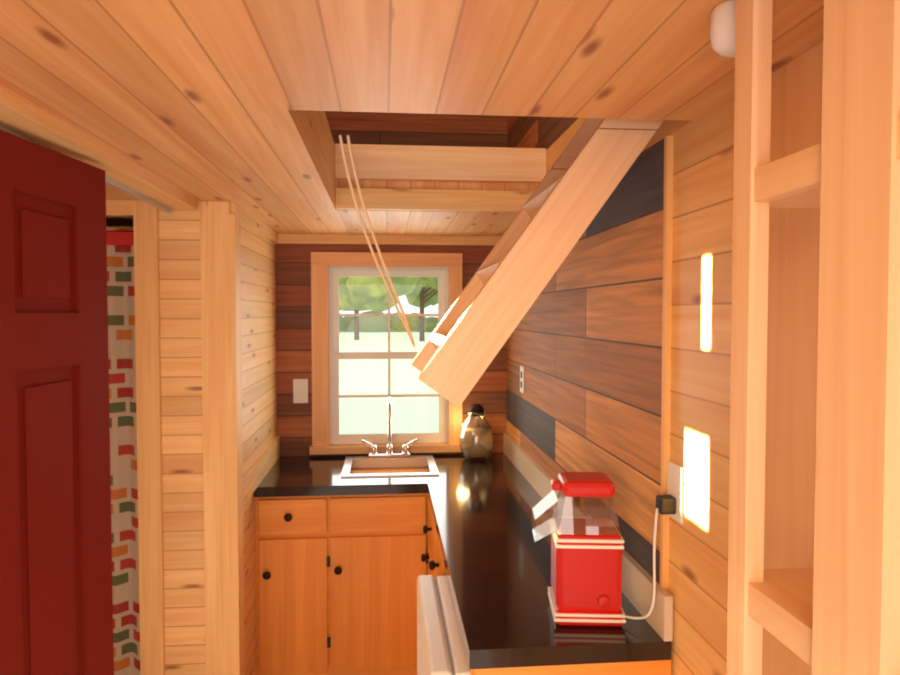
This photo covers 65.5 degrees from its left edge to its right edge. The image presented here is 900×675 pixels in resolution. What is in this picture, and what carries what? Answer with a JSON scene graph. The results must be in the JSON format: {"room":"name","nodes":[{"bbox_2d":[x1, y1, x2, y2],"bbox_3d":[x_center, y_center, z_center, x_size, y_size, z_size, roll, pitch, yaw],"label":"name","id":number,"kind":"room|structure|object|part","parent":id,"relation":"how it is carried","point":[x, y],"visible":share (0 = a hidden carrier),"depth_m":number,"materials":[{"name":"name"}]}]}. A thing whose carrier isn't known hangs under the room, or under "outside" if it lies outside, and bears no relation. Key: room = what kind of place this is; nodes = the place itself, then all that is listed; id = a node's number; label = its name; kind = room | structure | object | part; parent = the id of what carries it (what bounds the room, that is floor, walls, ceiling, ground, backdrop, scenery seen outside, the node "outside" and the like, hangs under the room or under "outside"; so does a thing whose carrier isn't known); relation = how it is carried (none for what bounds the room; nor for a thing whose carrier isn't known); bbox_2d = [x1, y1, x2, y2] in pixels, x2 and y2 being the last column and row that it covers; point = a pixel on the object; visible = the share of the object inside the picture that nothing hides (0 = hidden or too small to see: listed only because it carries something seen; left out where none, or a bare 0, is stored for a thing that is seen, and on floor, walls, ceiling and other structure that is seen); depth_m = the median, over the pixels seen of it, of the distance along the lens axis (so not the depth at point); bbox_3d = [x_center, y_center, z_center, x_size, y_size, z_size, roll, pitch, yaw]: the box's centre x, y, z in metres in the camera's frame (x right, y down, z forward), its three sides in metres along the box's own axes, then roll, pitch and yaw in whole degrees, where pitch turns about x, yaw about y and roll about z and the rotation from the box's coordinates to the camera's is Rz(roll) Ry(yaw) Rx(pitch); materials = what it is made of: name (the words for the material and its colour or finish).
{"room":"tiny house kitchen","nodes":[
{"label":"tiny house kitchen","id":0,"kind":"room"},
{"bbox_2d":[0,84,196,212],"bbox_3d":[-0.751,-0.383,0.832,0.089,0.043,3.021,0,2,-5],"label":"ceiling beam","id":1,"kind":"structure","parent":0,"point":[20,117],"depth_m":1.51,"materials":[{"name":"beige wood"}]},
{"bbox_2d":[106,200,279,674],"bbox_3d":[-1.341,0.514,2.823,1.148,1.975,0.989,0,2,-5],"label":"wall","id":2,"kind":"structure","parent":0,"point":[205,294],"depth_m":2.38,"materials":[{"name":"brown wood"}]},
{"bbox_2d":[106,226,140,674],"bbox_3d":[-1.438,0.538,2.397,0.775,1.836,0.050,0,2,-5],"label":"shower curtain","id":3,"kind":"object","parent":2,"relation":"hanging from","point":[120,239],"visible":0.13,"depth_m":2.42,"materials":[{"name":"fabric"}]},
{"bbox_3d":[-1.438,-0.368,2.366,0.775,0.022,0.022,0,2,-5],"label":"rod","id":4,"kind":"part","parent":3,"relation":"part of","materials":[{"name":"brown metal"}]},
{"bbox_2d":[329,496,425,532],"bbox_3d":[-0.291,0.716,2.838,0.390,0.140,0.018,0,2,-5],"label":"drawer front","id":5,"kind":"object","parent":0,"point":[347,514],"depth_m":2.83,"materials":[{"name":"brown wood"}]},
{"bbox_2d":[275,111,506,455],"bbox_3d":[-0.838,-0.044,3.398,2.460,3.050,0.100,0,2,-5],"label":"wall","id":6,"kind":"structure","parent":0,"point":[292,261],"depth_m":3.37,"materials":[{"name":"brown wood"}]},
{"bbox_2d":[293,379,307,402],"bbox_3d":[-0.718,0.258,3.361,0.070,0.116,0.016,0,2,-5],"label":"light switch","id":7,"kind":"object","parent":6,"relation":"attached to","point":[300,386],"visible":1,"depth_m":3.36,"materials":[{"name":"white plastic"}]},
{"bbox_2d":[309,252,462,454],"bbox_3d":[-0.305,0.073,3.421,0.745,0.965,0.140,0,2,-5],"label":"window","id":8,"kind":"structure","parent":6,"relation":"in","point":[326,267],"depth_m":3.40,"materials":[{"name":"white wood"}]},
{"bbox_2d":[274,234,501,245],"bbox_3d":[-0.270,-0.471,3.376,1.130,0.045,0.018,0,2,-5],"label":"trim","id":9,"kind":"structure","parent":6,"relation":"attached to","point":[282,238],"depth_m":3.37,"materials":[{"name":"brown wood"}]},
{"bbox_2d":[0,0,823,235],"bbox_3d":[-0.633,-0.539,1.334,2.289,0.234,4.010,0,2,-5],"label":"ceiling","id":10,"kind":"structure","parent":0,"point":[217,100],"depth_m":1.15,"materials":[{"name":"brown wood"}]},
{"bbox_2d":[411,129,656,407],"bbox_3d":[0.159,-0.148,1.637,0.488,0.564,0.438,0,2,-5],"label":"ladder","id":11,"kind":"object","parent":10,"relation":"attached to","point":[485,314],"visible":1,"depth_m":1.42,"materials":[{"name":"brown wood"}]},
{"bbox_2d":[339,135,414,346],"bbox_3d":[-0.159,-0.200,1.630,0.024,0.459,0.357,1,2,22],"label":"rope","id":12,"kind":"object","parent":11,"relation":"hanging from","point":[404,321],"visible":1,"depth_m":1.57,"materials":[{"name":"beige fabric"}]},
{"bbox_2d":[710,0,735,56],"bbox_3d":[0.354,-0.376,0.859,0.066,0.057,0.066,0,2,-5],"label":"smoke detector","id":13,"kind":"object","parent":10,"relation":"attached to","point":[723,17],"visible":0.35,"depth_m":0.84,"materials":[{"name":"white plastic"}]},
{"bbox_2d":[503,98,734,674],"bbox_3d":[0.518,0.026,1.411,0.128,3.050,4.110,0,2,-5],"label":"wall","id":14,"kind":"structure","parent":0,"point":[624,353],"depth_m":1.57,"materials":[{"name":"brown wood"}]},
{"bbox_2d":[520,366,523,393],"bbox_3d":[0.314,0.183,3.050,0.008,0.116,0.072,0,2,-5],"label":"wall outlet","id":15,"kind":"object","parent":14,"relation":"attached to","point":[521,367],"visible":1,"depth_m":3.04,"materials":[{"name":"white plastic"}]},
{"bbox_2d":[656,461,683,523],"bbox_3d":[0.457,0.324,1.471,0.040,0.116,0.072,0,2,-5],"label":"wall outlet","id":16,"kind":"object","parent":14,"relation":"attached to","point":[671,504],"visible":1,"depth_m":1.46,"materials":[{"name":"white plastic"}]},
{"bbox_2d":[626,508,657,619],"bbox_3d":[0.410,0.491,1.518,0.016,0.268,0.105,-1,2,-32],"label":"power cord","id":17,"kind":"object","parent":16,"relation":"attached to","point":[656,511],"visible":0.94,"depth_m":1.48,"materials":[{"name":"white plastic"}]},
{"bbox_2d":[667,461,683,523],"bbox_3d":[0.473,0.324,1.472,0.006,0.116,0.072,0,2,-5],"label":"outlet plate","id":18,"kind":"object","parent":16,"relation":"attached to","point":[675,473],"depth_m":1.46,"materials":[{"name":"white plastic"}]},
{"bbox_3d":[-0.648,1.582,1.407,2.460,0.060,4.210,0,2,-5],"label":"floor","id":19,"kind":"structure","parent":0,"visible":0},
{"bbox_2d":[0,130,113,674],"bbox_3d":[-0.816,0.588,1.250,0.044,1.913,0.767,0,2,2],"label":"door","id":20,"kind":"structure","parent":19,"relation":"on","point":[56,593],"depth_m":1.40,"materials":[{"name":"red paint"}]},
{"bbox_2d":[417,575,469,674],"bbox_3d":[0.167,1.118,1.793,0.513,0.840,0.570,0,2,-5],"label":"mini refrigerator","id":21,"kind":"object","parent":19,"relation":"on","point":[440,648],"visible":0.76,"depth_m":1.71,"materials":[{"name":"white plastic"}]},
{"bbox_2d":[254,452,671,674],"bbox_3d":[-0.183,1.060,2.437,1.118,0.910,2.010,0,2,-5],"label":"kitchen cabinet","id":22,"kind":"object","parent":19,"relation":"on","point":[340,561],"depth_m":2.81,"materials":[{"name":"orange wood"}]},
{"bbox_3d":[-0.727,0.943,2.780,0.032,0.032,0.033,0,2,-5],"label":"cabinet knob","id":23,"kind":"part","parent":22,"relation":"part of","materials":[{"name":"brown metal"}]},
{"bbox_3d":[-0.642,0.713,2.780,0.032,0.032,0.033,0,2,-5],"label":"cabinet knob","id":24,"kind":"part","parent":22,"relation":"part of","materials":[{"name":"brown metal"}]},
{"bbox_3d":[-0.630,0.717,2.807,0.270,0.140,0.018,0,2,-5],"label":"drawer","id":25,"kind":"part","parent":22,"relation":"part of","materials":[{"name":"brown wood"}]},
{"bbox_3d":[-0.630,1.079,2.819,0.270,0.545,0.018,0,2,-5],"label":"cabinet door","id":26,"kind":"part","parent":22,"relation":"part of","materials":[{"name":"brown wood"}]},
{"bbox_3d":[-0.448,0.932,2.805,0.032,0.032,0.033,0,2,-5],"label":"cabinet knob","id":27,"kind":"part","parent":22,"relation":"part of","materials":[{"name":"brown metal"}]},
{"bbox_3d":[-0.427,1.016,2.855,0.710,0.770,0.020,0,2,-5],"label":"frame","id":28,"kind":"part","parent":22,"relation":"part of","materials":[{"name":"brown wood"}]},
{"bbox_3d":[-0.291,1.078,2.851,0.390,0.545,0.018,0,2,-5],"label":"cabinet door","id":29,"kind":"part","parent":22,"relation":"part of","materials":[{"name":"brown wood"}]},
{"bbox_2d":[362,397,416,457],"bbox_3d":[-0.291,0.422,3.311,0.198,0.291,0.199,2,3,37],"label":"kitchen faucet","id":30,"kind":"object","parent":22,"relation":"on","point":[405,452],"visible":1,"depth_m":3.32,"materials":[{"name":"silver metal"}]},
{"bbox_3d":[-0.362,0.532,3.324,0.038,0.042,0.038,0,2,-5],"label":"handle","id":31,"kind":"part","parent":30,"relation":"part of","materials":[{"name":"silver metal"}]},
{"bbox_3d":[-0.287,0.530,3.331,0.036,0.045,0.036,0,2,-5],"label":"spout","id":32,"kind":"part","parent":30,"relation":"part of","materials":[{"name":"silver metal"}]},
{"bbox_3d":[-0.213,0.532,3.338,0.038,0.042,0.038,0,2,-5],"label":"handle","id":33,"kind":"part","parent":30,"relation":"part of","materials":[{"name":"silver metal"}]},
{"bbox_2d":[341,454,438,477],"bbox_3d":[-0.271,0.576,3.160,0.414,0.006,0.414,0,2,-5],"label":"sink","id":34,"kind":"object","parent":22,"relation":"in","point":[433,469],"visible":0.98,"depth_m":3.11,"materials":[{"name":"silver metal"}]},
{"bbox_3d":[-0.099,0.874,2.775,0.033,0.032,0.032,0,2,-5],"label":"cabinet knob","id":35,"kind":"part","parent":22,"relation":"part of","materials":[{"name":"brown metal"}]},
{"bbox_3d":[-0.086,0.723,2.640,0.033,0.032,0.032,0,2,-5],"label":"cabinet knob","id":36,"kind":"part","parent":22,"relation":"part of","materials":[{"name":"brown metal"}]},
{"bbox_3d":[-0.061,0.723,2.643,0.018,0.140,0.360,0,2,-5],"label":"drawer","id":37,"kind":"part","parent":22,"relation":"part of","materials":[{"name":"brown wood"}]},
{"bbox_3d":[-0.061,1.085,2.655,0.018,0.545,0.360,0,2,-5],"label":"cabinet door","id":38,"kind":"part","parent":22,"relation":"part of","materials":[{"name":"brown wood"}]},
{"bbox_3d":[-0.052,0.736,2.264,0.033,0.032,0.032,0,2,-5],"label":"cabinet knob","id":39,"kind":"part","parent":22,"relation":"part of","materials":[{"name":"brown metal"}]},
{"bbox_3d":[-0.026,0.736,2.267,0.018,0.140,0.355,0,2,-5],"label":"drawer","id":40,"kind":"part","parent":22,"relation":"part of","materials":[{"name":"brown wood"}]},
{"bbox_2d":[461,404,492,456],"bbox_3d":[0.126,0.443,3.313,0.168,0.260,0.168,0,2,-5],"label":"glass jar","id":41,"kind":"object","parent":22,"relation":"on","point":[475,442],"visible":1,"depth_m":3.26,"materials":[{"name":"beige"}]},
{"bbox_3d":[0.257,1.114,1.480,0.418,0.870,0.020,0,2,-5],"label":"panel","id":42,"kind":"part","parent":22,"relation":"part of","materials":[{"name":"brown wood"}]},
{"bbox_2d":[548,472,625,625],"bbox_3d":[0.290,0.475,1.603,0.196,0.316,0.158,0,2,3],"label":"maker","id":43,"kind":"object","parent":22,"relation":"on","point":[586,589],"visible":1,"depth_m":1.53,"materials":[{"name":"red plastic"}]},
{"bbox_2d":[727,0,899,674],"bbox_3d":[0.444,0.589,0.695,0.209,1.974,0.980,0,2,-5],"label":"wooden shelf","id":44,"kind":"object","parent":19,"relation":"on","point":[814,536],"visible":1,"depth_m":0.67,"materials":[{"name":"brown wood"}]},
{"bbox_3d":[0.339,0.586,0.815,0.022,1.972,0.038,0,2,-5],"label":"post","id":45,"kind":"part","parent":44,"relation":"part of","materials":[{"name":"brown wood"}]},
{"bbox_3d":[0.545,0.589,0.704,0.007,1.974,0.980,0,2,-5],"label":"panel","id":46,"kind":"part","parent":44,"relation":"part of","materials":[{"name":"brown wood"}]},
{"bbox_3d":[0.364,0.592,0.627,0.038,1.972,0.090,0,2,-5],"label":"post","id":47,"kind":"part","parent":44,"relation":"part of","materials":[{"name":"brown wood"}]},
{"label":"outside","id":48,"kind":"structure","parent":0,"visible":0},
{"bbox_2d":[339,311,438,433],"bbox_3d":[-12.196,-3.457,131.299,240.000,3.997,256.190,0,2,-5],"label":"ground","id":49,"kind":"structure","parent":48,"point":[365,415],"depth_m":23.52,"materials":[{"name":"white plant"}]},
{"bbox_2d":[339,276,369,339],"bbox_3d":[-8.165,-5.007,59.045,14.367,10.478,9.784,0,2,-5],"label":"tree","id":50,"kind":"object","parent":49,"relation":"on","point":[345,303],"visible":0.03,"depth_m":57.19,"materials":[{"name":"green plant"}]},
{"bbox_2d":[346,277,437,340],"bbox_3d":[-1.950,-4.714,56.817,13.482,10.048,9.811,0,2,-5],"label":"tree","id":51,"kind":"object","parent":49,"relation":"on","point":[370,292],"visible":0.13,"depth_m":54.85,"materials":[{"name":"green plant"}]}
]}

